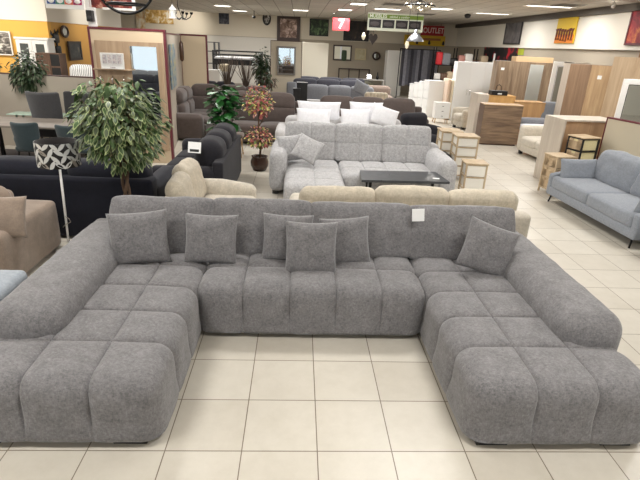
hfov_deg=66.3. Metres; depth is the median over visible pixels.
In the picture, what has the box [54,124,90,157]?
dining chair
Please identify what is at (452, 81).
headboard
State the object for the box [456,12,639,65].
wall
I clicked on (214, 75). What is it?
base cabinet
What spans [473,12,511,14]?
recessed light
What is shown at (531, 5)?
recessed light
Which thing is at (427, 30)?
sign
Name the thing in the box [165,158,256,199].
loveseat
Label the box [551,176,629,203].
seat cushion
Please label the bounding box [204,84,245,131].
plant
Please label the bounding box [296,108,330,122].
pillow
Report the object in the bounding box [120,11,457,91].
wall
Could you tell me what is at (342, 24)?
banner
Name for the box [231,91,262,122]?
cushion
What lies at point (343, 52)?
print
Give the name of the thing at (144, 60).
mirror
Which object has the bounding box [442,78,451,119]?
headboard
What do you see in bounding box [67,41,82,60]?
picture
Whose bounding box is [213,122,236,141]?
cushion
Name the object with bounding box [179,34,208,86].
wall
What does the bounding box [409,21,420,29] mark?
photograph
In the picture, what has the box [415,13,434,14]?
ceiling vent
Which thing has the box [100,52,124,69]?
picture
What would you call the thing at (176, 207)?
cushion
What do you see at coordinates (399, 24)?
photograph
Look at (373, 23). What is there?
photograph
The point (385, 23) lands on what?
photograph
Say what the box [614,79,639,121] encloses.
mirror
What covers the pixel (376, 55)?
round mirror
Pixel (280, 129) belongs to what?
sofa
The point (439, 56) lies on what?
bag
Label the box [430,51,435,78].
curtain
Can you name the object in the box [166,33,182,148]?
wall
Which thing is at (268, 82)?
leaf plant
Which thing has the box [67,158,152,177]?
cushion
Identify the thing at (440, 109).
nightstand
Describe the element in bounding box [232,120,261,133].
seat cushion
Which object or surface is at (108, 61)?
print
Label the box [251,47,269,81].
tree
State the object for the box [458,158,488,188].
nightstand
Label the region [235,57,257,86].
bare branches
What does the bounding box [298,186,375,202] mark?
cushion
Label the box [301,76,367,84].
sofa
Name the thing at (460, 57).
bag
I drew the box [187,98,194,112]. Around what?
cushion
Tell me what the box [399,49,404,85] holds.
curtain
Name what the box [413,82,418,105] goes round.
chest
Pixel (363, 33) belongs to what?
pendant
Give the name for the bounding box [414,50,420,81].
curtain
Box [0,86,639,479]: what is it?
floor
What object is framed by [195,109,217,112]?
seat cushion
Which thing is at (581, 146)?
nightstand
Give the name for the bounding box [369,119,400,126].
cushion
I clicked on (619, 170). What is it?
cushion
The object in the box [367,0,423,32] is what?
hanging sign
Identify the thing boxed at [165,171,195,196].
cushion
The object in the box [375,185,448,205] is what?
cushion
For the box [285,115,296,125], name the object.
cushion
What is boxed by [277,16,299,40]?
floral painting
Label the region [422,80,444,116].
chest
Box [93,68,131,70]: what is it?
shelf
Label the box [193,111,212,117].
seat cushion
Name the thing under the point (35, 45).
display cabinet
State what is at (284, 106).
cushion
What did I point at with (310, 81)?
cushion
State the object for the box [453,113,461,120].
seat cushion
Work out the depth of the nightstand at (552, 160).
8.45 m
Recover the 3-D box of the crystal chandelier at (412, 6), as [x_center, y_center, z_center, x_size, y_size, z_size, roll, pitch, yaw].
[1.684,-4.146,8.110,0.528,0.699,0.528,1,22,-3]
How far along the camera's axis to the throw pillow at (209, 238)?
4.19 m
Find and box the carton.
[511,56,553,62]
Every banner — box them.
[85,0,135,10]
[144,9,173,23]
[332,11,349,30]
[483,47,518,61]
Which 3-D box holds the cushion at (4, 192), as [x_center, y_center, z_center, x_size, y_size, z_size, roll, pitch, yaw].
[-3.749,-0.336,5.182,0.922,0.509,0.320,-1,22,-9]
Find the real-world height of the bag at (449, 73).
0.382 m
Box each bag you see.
[433,73,440,79]
[435,52,442,64]
[440,73,446,79]
[442,53,450,64]
[446,71,452,78]
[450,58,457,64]
[457,55,464,60]
[464,54,472,61]
[479,56,487,61]
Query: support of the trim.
attached to the wall at (599, 39)
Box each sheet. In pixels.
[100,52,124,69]
[188,142,200,152]
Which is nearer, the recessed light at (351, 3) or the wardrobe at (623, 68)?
the wardrobe at (623, 68)
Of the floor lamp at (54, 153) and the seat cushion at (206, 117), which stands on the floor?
the floor lamp at (54, 153)
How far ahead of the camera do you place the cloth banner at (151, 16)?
25.12 m
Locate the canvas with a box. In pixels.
[355,48,365,59]
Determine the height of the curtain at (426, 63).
1.586 m
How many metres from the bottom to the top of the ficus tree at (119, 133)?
1.884 m
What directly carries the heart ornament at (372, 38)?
hanging from the ceiling
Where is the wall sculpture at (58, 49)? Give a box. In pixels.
[53,33,61,52]
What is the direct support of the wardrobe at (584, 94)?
on the floor
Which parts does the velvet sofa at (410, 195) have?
armrest, frame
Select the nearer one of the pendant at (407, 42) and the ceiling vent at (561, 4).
the pendant at (407, 42)
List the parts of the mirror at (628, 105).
frame, glass, frame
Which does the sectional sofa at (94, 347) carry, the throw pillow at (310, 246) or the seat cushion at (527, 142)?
the throw pillow at (310, 246)
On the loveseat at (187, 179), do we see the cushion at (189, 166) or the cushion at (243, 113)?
the cushion at (189, 166)
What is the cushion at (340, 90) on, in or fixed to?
on the sofa at (314, 91)
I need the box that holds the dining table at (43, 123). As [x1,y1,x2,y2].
[0,116,99,154]
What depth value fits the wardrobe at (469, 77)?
16.44 m
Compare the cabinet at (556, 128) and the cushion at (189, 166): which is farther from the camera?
the cabinet at (556, 128)
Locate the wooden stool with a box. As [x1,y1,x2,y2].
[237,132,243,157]
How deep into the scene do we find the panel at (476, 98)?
13.66 m
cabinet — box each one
[13,37,55,66]
[209,69,221,82]
[383,50,401,95]
[533,115,606,178]
[553,62,589,114]
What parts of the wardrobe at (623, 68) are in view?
door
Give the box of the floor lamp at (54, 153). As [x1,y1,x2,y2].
[33,137,81,251]
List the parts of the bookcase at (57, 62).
door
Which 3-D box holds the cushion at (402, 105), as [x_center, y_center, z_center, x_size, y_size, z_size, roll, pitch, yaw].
[2.010,-3.290,12.630,0.878,0.709,0.344,1,22,-3]
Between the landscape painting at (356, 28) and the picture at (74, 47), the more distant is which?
the landscape painting at (356, 28)
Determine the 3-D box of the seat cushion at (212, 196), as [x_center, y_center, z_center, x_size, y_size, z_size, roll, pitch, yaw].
[-1.120,-0.291,5.769,0.711,0.244,1.132,1,22,-3]
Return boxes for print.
[89,0,131,8]
[102,55,121,67]
[341,50,346,60]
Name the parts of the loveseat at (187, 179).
armrest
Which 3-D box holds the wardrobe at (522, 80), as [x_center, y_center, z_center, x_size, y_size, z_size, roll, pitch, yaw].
[6.312,-4.532,15.424,1.850,2.020,0.604,4,22,3]
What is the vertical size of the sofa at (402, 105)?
1.068 m
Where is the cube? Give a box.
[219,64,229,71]
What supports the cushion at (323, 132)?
on the sofa at (348, 149)
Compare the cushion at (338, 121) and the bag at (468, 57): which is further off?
the bag at (468, 57)
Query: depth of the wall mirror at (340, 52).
26.13 m
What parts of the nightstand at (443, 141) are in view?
frame, drawer, drawer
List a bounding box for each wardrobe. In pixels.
[449,61,492,119]
[489,60,552,101]
[560,64,611,115]
[600,57,639,117]
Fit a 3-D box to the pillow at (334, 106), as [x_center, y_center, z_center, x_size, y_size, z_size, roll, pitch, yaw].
[-0.022,-2.781,10.584,0.949,0.411,0.208,1,22,-3]
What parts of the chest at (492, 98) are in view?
drawer, drawer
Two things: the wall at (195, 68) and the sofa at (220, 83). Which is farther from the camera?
the sofa at (220, 83)
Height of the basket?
0.290 m
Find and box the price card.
[412,209,424,220]
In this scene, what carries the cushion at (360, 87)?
on the sofa at (314, 91)
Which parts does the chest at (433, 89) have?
drawer, drawer, drawer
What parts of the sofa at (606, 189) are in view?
armrest, frame, armrest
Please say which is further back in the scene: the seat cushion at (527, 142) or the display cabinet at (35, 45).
the display cabinet at (35, 45)
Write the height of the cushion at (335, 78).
0.689 m
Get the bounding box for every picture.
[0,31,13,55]
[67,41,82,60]
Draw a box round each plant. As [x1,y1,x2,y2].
[6,48,49,94]
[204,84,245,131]
[255,73,279,91]
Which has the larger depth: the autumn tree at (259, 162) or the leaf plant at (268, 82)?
the leaf plant at (268, 82)
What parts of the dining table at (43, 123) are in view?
leg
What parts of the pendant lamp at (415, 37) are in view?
lamp shade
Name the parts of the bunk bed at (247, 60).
mattress, frame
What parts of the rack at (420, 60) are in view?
rail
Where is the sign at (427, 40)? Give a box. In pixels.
[404,35,445,45]
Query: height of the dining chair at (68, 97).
1.190 m
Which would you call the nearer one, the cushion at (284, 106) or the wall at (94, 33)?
the wall at (94, 33)
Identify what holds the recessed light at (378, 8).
in the ceiling
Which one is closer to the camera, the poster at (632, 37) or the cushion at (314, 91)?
the poster at (632, 37)
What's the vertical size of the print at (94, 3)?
0.480 m
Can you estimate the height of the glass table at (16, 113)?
0.750 m
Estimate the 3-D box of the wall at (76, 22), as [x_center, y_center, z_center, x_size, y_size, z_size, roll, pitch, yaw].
[-7.734,-6.411,16.501,0.230,3.520,6.030,1,22,-3]
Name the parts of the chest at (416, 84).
drawer, drawer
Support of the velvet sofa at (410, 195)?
on the floor
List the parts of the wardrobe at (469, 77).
door, door, door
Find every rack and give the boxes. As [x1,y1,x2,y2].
[394,48,440,97]
[430,47,478,80]
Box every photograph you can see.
[369,19,380,27]
[382,20,394,27]
[395,20,407,28]
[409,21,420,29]
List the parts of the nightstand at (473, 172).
drawer, drawer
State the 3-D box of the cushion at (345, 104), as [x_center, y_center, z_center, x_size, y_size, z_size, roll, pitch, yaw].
[0.428,-3.330,12.550,0.880,0.708,0.340,1,22,-3]
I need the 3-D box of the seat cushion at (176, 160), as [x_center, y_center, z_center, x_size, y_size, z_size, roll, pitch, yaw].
[-1.991,-1.142,7.744,0.803,0.233,0.650,1,22,-3]
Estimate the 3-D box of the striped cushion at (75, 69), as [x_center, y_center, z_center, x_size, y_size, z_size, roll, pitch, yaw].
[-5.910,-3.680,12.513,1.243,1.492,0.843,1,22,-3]
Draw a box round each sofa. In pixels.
[0,155,172,235]
[0,186,60,272]
[0,195,639,445]
[0,270,27,300]
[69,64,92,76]
[152,122,240,180]
[176,83,268,138]
[209,81,234,85]
[215,91,297,141]
[269,121,456,198]
[275,115,400,140]
[289,185,530,237]
[293,78,361,86]
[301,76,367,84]
[307,84,373,98]
[320,95,428,123]
[517,125,542,156]
[546,150,639,247]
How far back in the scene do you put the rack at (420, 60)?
23.00 m
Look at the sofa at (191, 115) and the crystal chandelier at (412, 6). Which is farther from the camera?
the sofa at (191, 115)
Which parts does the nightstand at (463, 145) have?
drawer, drawer, drawer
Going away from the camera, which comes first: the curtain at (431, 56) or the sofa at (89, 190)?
the sofa at (89, 190)
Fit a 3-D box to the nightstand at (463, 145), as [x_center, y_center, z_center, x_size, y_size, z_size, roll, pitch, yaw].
[2.690,-1.575,9.239,0.424,0.820,0.444,3,22,0]
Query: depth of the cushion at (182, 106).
11.70 m
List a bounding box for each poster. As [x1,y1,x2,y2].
[168,44,176,89]
[503,22,523,44]
[554,17,578,43]
[624,11,639,44]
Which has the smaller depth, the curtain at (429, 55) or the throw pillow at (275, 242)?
the throw pillow at (275, 242)
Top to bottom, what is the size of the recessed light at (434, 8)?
0.030 m
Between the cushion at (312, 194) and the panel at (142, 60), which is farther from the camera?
the panel at (142, 60)
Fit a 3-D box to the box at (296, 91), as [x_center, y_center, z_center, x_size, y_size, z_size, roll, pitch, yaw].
[-0.713,-4.072,14.836,0.222,1.010,0.420,1,22,-3]
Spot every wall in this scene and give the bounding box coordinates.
[0,0,51,72]
[0,72,95,145]
[43,0,121,75]
[87,26,174,162]
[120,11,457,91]
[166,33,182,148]
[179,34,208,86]
[270,40,301,92]
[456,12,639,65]
[597,117,639,159]
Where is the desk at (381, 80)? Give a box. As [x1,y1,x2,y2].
[360,78,383,85]
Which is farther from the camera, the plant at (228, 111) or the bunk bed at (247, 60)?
the bunk bed at (247, 60)
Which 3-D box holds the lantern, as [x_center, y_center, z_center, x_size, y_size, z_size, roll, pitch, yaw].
[-2.691,-4.516,8.859,0.139,0.937,0.139,10,23,18]
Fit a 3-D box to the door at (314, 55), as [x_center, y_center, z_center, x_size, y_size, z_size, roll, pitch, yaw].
[-0.251,-7.150,20.844,1.120,2.300,0.100,1,22,-3]
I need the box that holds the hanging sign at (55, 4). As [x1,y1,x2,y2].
[45,0,84,9]
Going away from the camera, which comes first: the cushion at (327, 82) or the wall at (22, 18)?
the wall at (22, 18)
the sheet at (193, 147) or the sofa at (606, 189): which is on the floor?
the sofa at (606, 189)
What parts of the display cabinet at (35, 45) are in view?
door, glass pane, door, glass pane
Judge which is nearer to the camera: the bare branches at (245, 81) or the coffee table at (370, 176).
the coffee table at (370, 176)
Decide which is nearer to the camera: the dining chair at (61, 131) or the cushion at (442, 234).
the cushion at (442, 234)
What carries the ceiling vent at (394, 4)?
in the ceiling
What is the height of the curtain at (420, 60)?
1.663 m
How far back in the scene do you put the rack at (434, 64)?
21.34 m
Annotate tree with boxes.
[62,77,173,194]
[242,84,275,170]
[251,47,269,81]
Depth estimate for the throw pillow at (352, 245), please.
4.32 m
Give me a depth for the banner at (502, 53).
20.57 m
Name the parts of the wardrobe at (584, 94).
door, door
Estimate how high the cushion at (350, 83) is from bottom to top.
0.729 m
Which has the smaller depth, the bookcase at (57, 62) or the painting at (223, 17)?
the bookcase at (57, 62)
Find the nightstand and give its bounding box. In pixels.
[432,101,450,122]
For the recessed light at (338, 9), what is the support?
in the ceiling
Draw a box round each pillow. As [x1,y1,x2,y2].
[0,196,26,237]
[105,209,171,263]
[184,213,238,263]
[262,212,313,259]
[276,134,300,160]
[285,220,337,272]
[290,132,324,165]
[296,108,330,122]
[297,100,340,119]
[319,216,370,262]
[340,108,369,123]
[349,101,382,120]
[370,102,398,125]
[455,216,520,276]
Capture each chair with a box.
[10,122,39,155]
[25,91,62,138]
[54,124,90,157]
[63,91,89,118]
[286,82,296,94]
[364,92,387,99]
[540,102,555,117]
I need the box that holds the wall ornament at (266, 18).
[263,15,270,24]
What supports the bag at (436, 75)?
in the rack at (434, 64)
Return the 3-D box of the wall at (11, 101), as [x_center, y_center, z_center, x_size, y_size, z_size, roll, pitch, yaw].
[-6.002,-2.666,10.113,3.573,1.460,0.097,3,22,2]
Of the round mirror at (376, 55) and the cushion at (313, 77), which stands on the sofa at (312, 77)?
the cushion at (313, 77)
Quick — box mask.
[179,41,183,60]
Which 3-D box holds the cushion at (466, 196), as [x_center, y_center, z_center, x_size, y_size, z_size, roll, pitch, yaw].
[1.728,-0.294,5.352,0.808,0.554,0.284,1,22,-3]
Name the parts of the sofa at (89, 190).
frame, armrest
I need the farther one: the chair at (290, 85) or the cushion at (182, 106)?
the chair at (290, 85)
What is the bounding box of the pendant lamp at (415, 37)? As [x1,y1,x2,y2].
[407,0,422,41]
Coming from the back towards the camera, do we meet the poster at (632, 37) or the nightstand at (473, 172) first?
the poster at (632, 37)
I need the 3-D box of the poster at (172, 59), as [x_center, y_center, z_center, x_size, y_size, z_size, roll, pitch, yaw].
[-3.211,-3.806,10.709,0.021,0.892,1.318,-2,22,-11]
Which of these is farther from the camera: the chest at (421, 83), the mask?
the chest at (421, 83)
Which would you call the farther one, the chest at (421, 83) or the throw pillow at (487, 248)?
the chest at (421, 83)
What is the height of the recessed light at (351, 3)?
0.030 m
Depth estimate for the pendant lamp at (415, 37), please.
8.03 m
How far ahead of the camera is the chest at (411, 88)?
18.86 m
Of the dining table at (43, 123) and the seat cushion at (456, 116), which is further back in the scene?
the seat cushion at (456, 116)
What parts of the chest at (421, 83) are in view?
drawer, drawer, drawer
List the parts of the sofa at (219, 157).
armrest, armrest, frame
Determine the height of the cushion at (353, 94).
0.690 m
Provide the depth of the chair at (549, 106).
13.64 m
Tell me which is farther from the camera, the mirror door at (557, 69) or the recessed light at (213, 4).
the recessed light at (213, 4)
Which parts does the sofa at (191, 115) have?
armrest, frame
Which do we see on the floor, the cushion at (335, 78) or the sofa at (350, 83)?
the sofa at (350, 83)
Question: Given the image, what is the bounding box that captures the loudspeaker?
[86,0,97,26]
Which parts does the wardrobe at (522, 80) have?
door, door, door, mirror panel, door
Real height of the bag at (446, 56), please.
0.510 m
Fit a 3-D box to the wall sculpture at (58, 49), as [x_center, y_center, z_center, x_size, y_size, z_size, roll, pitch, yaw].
[-7.513,-5.457,14.069,0.096,0.878,0.332,1,22,-3]
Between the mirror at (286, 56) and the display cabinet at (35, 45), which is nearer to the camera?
the display cabinet at (35, 45)
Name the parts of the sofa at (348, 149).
armrest, chaise seat, frame, seat, armrest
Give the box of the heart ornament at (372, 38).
[369,30,376,44]
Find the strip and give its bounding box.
[136,9,144,28]
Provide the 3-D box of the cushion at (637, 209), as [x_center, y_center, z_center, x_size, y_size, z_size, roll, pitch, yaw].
[4.305,-0.450,6.206,0.620,0.346,0.211,0,22,-6]
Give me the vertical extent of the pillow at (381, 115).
0.565 m
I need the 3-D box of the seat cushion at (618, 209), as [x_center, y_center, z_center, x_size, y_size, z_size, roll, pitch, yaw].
[4.244,-0.412,6.670,0.753,0.225,0.998,0,22,-6]
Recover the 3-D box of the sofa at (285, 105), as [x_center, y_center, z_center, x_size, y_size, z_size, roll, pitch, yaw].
[-1.377,-2.906,11.653,2.132,1.154,1.000,1,22,-3]
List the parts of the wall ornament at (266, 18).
panel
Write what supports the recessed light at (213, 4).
in the ceiling
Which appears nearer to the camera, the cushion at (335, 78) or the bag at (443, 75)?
the cushion at (335, 78)
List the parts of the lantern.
glass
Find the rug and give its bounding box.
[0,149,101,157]
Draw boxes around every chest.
[408,83,413,99]
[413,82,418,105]
[417,81,424,107]
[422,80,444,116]
[488,95,515,102]
[514,100,545,117]
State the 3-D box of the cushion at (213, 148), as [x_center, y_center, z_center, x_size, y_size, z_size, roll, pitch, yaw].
[-1.579,-1.213,7.071,0.429,0.550,0.635,1,22,-3]
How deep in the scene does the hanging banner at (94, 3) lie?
8.81 m
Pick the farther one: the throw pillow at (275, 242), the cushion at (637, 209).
the cushion at (637, 209)
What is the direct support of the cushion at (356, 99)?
on the sofa at (402, 105)
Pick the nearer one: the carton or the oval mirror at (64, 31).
the oval mirror at (64, 31)
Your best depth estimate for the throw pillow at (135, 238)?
4.10 m
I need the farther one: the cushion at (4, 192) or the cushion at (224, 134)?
the cushion at (224, 134)
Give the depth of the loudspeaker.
8.52 m
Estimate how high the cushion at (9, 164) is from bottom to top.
0.488 m
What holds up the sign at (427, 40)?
hanging from the sign at (427, 30)
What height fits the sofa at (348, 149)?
1.042 m
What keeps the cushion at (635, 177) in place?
on the sofa at (606, 189)
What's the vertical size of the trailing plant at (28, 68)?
0.975 m
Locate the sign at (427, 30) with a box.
[421,23,444,35]
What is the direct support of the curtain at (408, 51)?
hanging from the rack at (420, 60)
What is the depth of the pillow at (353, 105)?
10.54 m
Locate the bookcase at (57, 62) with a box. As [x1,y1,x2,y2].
[35,52,68,75]
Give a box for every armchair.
[369,85,392,97]
[400,112,441,143]
[451,107,468,129]
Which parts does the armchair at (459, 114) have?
frame, armrest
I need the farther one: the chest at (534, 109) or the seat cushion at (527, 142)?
the chest at (534, 109)
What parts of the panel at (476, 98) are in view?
door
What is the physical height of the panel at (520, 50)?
0.230 m
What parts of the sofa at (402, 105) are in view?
frame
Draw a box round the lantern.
[169,4,176,18]
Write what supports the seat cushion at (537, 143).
on the sofa at (529, 137)
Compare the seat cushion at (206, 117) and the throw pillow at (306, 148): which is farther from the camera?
the seat cushion at (206, 117)
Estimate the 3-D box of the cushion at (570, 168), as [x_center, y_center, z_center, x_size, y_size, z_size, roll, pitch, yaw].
[4.146,-1.121,7.866,0.620,0.346,0.210,0,22,-6]
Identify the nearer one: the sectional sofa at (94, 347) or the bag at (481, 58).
the sectional sofa at (94, 347)
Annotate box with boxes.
[293,87,300,100]
[297,82,307,100]
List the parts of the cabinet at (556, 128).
panel, panel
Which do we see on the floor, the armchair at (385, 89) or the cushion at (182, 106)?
the armchair at (385, 89)
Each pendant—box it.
[101,0,151,14]
[362,5,365,39]
[405,0,411,48]
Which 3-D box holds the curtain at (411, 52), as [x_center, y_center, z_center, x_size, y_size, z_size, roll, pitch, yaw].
[4.277,-8.076,23.029,0.142,1.621,0.097,-3,23,-15]
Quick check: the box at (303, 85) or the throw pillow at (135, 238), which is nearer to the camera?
the throw pillow at (135, 238)
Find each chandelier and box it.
[175,0,192,19]
[404,0,435,12]
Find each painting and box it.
[219,13,228,23]
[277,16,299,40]
[309,19,328,35]
[343,21,368,41]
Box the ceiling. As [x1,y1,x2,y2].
[135,0,639,23]
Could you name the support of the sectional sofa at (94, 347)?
on the floor
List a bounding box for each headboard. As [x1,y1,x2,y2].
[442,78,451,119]
[447,79,454,119]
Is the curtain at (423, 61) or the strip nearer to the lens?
the curtain at (423, 61)
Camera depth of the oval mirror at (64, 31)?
14.31 m
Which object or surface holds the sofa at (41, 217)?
on the floor
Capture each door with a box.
[302,42,328,77]
[546,62,563,101]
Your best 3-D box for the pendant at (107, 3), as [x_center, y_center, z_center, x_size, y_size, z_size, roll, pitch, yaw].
[-1.815,-2.644,4.471,0.464,1.078,0.362,17,26,32]
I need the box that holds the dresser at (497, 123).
[475,102,523,145]
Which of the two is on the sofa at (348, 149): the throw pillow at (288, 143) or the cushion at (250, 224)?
the throw pillow at (288, 143)
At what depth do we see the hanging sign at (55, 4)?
8.16 m
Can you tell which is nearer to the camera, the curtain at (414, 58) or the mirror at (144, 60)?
the mirror at (144, 60)
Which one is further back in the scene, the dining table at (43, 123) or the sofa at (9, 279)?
the dining table at (43, 123)
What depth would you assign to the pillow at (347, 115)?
10.26 m
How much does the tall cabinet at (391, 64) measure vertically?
2.120 m
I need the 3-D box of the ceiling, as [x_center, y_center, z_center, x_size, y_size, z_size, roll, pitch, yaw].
[-2.661,-5.647,10.293,21.860,0.100,32.900,1,22,-3]
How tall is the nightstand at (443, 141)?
0.820 m
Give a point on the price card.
(417, 214)
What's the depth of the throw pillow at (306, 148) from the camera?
7.74 m
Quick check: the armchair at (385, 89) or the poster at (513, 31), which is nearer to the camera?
the armchair at (385, 89)
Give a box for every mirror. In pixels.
[60,25,68,37]
[130,46,161,120]
[277,46,295,74]
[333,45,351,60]
[372,52,380,59]
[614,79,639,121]
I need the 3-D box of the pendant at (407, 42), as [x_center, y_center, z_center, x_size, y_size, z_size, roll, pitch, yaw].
[1.850,-4.615,10.085,0.090,1.280,0.090,1,22,-3]
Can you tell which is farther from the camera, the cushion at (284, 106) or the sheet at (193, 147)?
the cushion at (284, 106)
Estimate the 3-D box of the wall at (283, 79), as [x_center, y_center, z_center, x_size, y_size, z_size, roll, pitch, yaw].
[-1.312,-6.442,18.927,1.200,2.320,0.096,1,22,-3]
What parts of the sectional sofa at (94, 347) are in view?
armrest, chaise seat, frame, seat, chaise seat, armrest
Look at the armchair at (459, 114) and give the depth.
15.14 m
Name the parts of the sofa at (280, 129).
armrest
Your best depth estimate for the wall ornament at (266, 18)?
25.36 m
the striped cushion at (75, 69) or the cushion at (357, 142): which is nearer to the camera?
the cushion at (357, 142)
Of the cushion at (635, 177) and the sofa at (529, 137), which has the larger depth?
the sofa at (529, 137)
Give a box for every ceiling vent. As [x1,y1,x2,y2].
[381,3,403,5]
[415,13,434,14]
[550,3,585,6]
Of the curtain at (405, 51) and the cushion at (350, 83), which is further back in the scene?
the curtain at (405, 51)
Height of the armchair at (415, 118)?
0.832 m
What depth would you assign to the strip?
25.15 m
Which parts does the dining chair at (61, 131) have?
backrest, seat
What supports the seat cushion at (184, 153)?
on the sofa at (219, 157)
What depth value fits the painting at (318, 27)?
25.60 m
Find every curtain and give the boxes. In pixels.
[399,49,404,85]
[402,49,407,85]
[405,49,410,84]
[408,50,413,85]
[411,50,417,82]
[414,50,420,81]
[417,50,423,81]
[420,50,426,80]
[423,50,429,80]
[426,50,432,79]
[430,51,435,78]
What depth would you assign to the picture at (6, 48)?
13.55 m
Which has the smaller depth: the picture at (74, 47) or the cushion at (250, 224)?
the cushion at (250, 224)
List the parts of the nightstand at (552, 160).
drawer, drawer, drawer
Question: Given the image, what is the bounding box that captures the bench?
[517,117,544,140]
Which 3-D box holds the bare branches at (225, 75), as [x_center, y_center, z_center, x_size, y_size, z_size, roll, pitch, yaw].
[-3.148,-5.425,16.832,0.836,1.834,0.876,1,22,-3]
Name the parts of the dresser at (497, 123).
drawer, drawer, drawer, drawer, drawer, drawer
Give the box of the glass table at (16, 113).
[6,111,82,116]
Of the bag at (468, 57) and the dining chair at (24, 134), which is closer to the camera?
the dining chair at (24, 134)
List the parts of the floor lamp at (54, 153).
lamp shade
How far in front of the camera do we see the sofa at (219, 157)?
7.17 m
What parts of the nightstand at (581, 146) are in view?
drawer, drawer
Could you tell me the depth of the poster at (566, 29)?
15.28 m
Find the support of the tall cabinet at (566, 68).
on the floor
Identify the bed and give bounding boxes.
[212,50,262,85]
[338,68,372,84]
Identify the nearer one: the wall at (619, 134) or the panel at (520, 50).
the wall at (619, 134)
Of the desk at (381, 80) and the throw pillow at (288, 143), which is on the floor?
the desk at (381, 80)
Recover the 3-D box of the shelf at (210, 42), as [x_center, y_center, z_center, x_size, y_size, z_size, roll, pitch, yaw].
[-4.872,-7.716,21.935,0.800,2.150,0.300,1,22,-3]
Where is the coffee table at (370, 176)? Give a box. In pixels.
[360,170,449,187]
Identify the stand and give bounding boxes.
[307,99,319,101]
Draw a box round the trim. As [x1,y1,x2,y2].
[455,3,639,27]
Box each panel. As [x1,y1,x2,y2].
[93,40,169,150]
[465,92,488,132]
[517,48,523,54]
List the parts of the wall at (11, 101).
edge trim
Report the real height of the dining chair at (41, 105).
1.231 m
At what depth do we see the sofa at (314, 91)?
16.17 m
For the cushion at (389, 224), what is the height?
0.550 m
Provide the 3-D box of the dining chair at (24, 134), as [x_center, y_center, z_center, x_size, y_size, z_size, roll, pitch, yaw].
[-4.896,-1.594,8.352,0.461,0.875,0.581,1,22,-3]
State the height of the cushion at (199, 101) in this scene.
0.481 m
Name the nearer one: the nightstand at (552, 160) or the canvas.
the nightstand at (552, 160)
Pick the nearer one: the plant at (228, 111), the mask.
the plant at (228, 111)
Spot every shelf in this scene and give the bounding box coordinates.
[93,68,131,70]
[208,42,219,68]
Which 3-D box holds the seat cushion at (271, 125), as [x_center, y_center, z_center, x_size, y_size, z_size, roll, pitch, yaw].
[-1.018,-2.649,11.632,0.793,0.273,0.740,1,22,-3]
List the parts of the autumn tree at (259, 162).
pot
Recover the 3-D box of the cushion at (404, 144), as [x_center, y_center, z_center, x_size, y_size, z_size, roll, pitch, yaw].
[1.478,-1.646,8.487,0.864,0.679,0.353,1,22,-3]
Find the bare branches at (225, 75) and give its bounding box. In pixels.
[216,54,238,84]
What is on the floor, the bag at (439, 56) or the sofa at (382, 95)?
the sofa at (382, 95)
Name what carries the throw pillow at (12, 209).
on the sofa at (41, 217)
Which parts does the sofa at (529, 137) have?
frame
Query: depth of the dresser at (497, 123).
12.62 m
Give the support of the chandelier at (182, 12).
hanging from the ceiling
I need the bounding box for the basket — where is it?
[488,84,507,95]
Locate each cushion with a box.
[0,155,67,174]
[0,186,11,196]
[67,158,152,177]
[109,195,214,253]
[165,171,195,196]
[167,157,194,164]
[172,158,206,197]
[176,150,194,156]
[177,101,189,112]
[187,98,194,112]
[193,96,216,108]
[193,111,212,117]
[194,135,226,166]
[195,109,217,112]
[203,115,209,124]
[204,194,255,199]
[206,128,231,148]
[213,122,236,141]
[214,197,310,255]
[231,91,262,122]
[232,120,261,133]
[261,121,284,134]
[262,92,294,121]
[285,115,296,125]
[285,121,335,159]
[293,78,316,83]
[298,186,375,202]
[301,76,318,79]
[307,84,327,98]
[311,201,411,258]
[317,79,339,85]
[319,77,341,80]
[320,95,352,115]
[328,85,350,96]
[330,116,340,124]
[335,123,382,161]
[340,80,361,86]
[342,78,364,82]
[351,86,373,98]
[352,79,368,95]
[353,97,383,105]
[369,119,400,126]
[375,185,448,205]
[381,125,430,163]
[384,98,414,120]
[408,205,515,260]
[448,188,518,210]
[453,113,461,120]
[521,136,540,148]
[535,141,539,150]
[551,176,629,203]
[560,158,596,177]
[586,193,639,226]
[594,150,639,192]
[630,173,639,196]
[634,200,639,212]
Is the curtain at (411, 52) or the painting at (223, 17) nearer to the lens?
the curtain at (411, 52)
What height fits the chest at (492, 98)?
1.150 m
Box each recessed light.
[213,4,231,6]
[337,8,352,10]
[349,2,368,5]
[373,7,402,10]
[431,7,454,9]
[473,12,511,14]
[523,4,575,7]

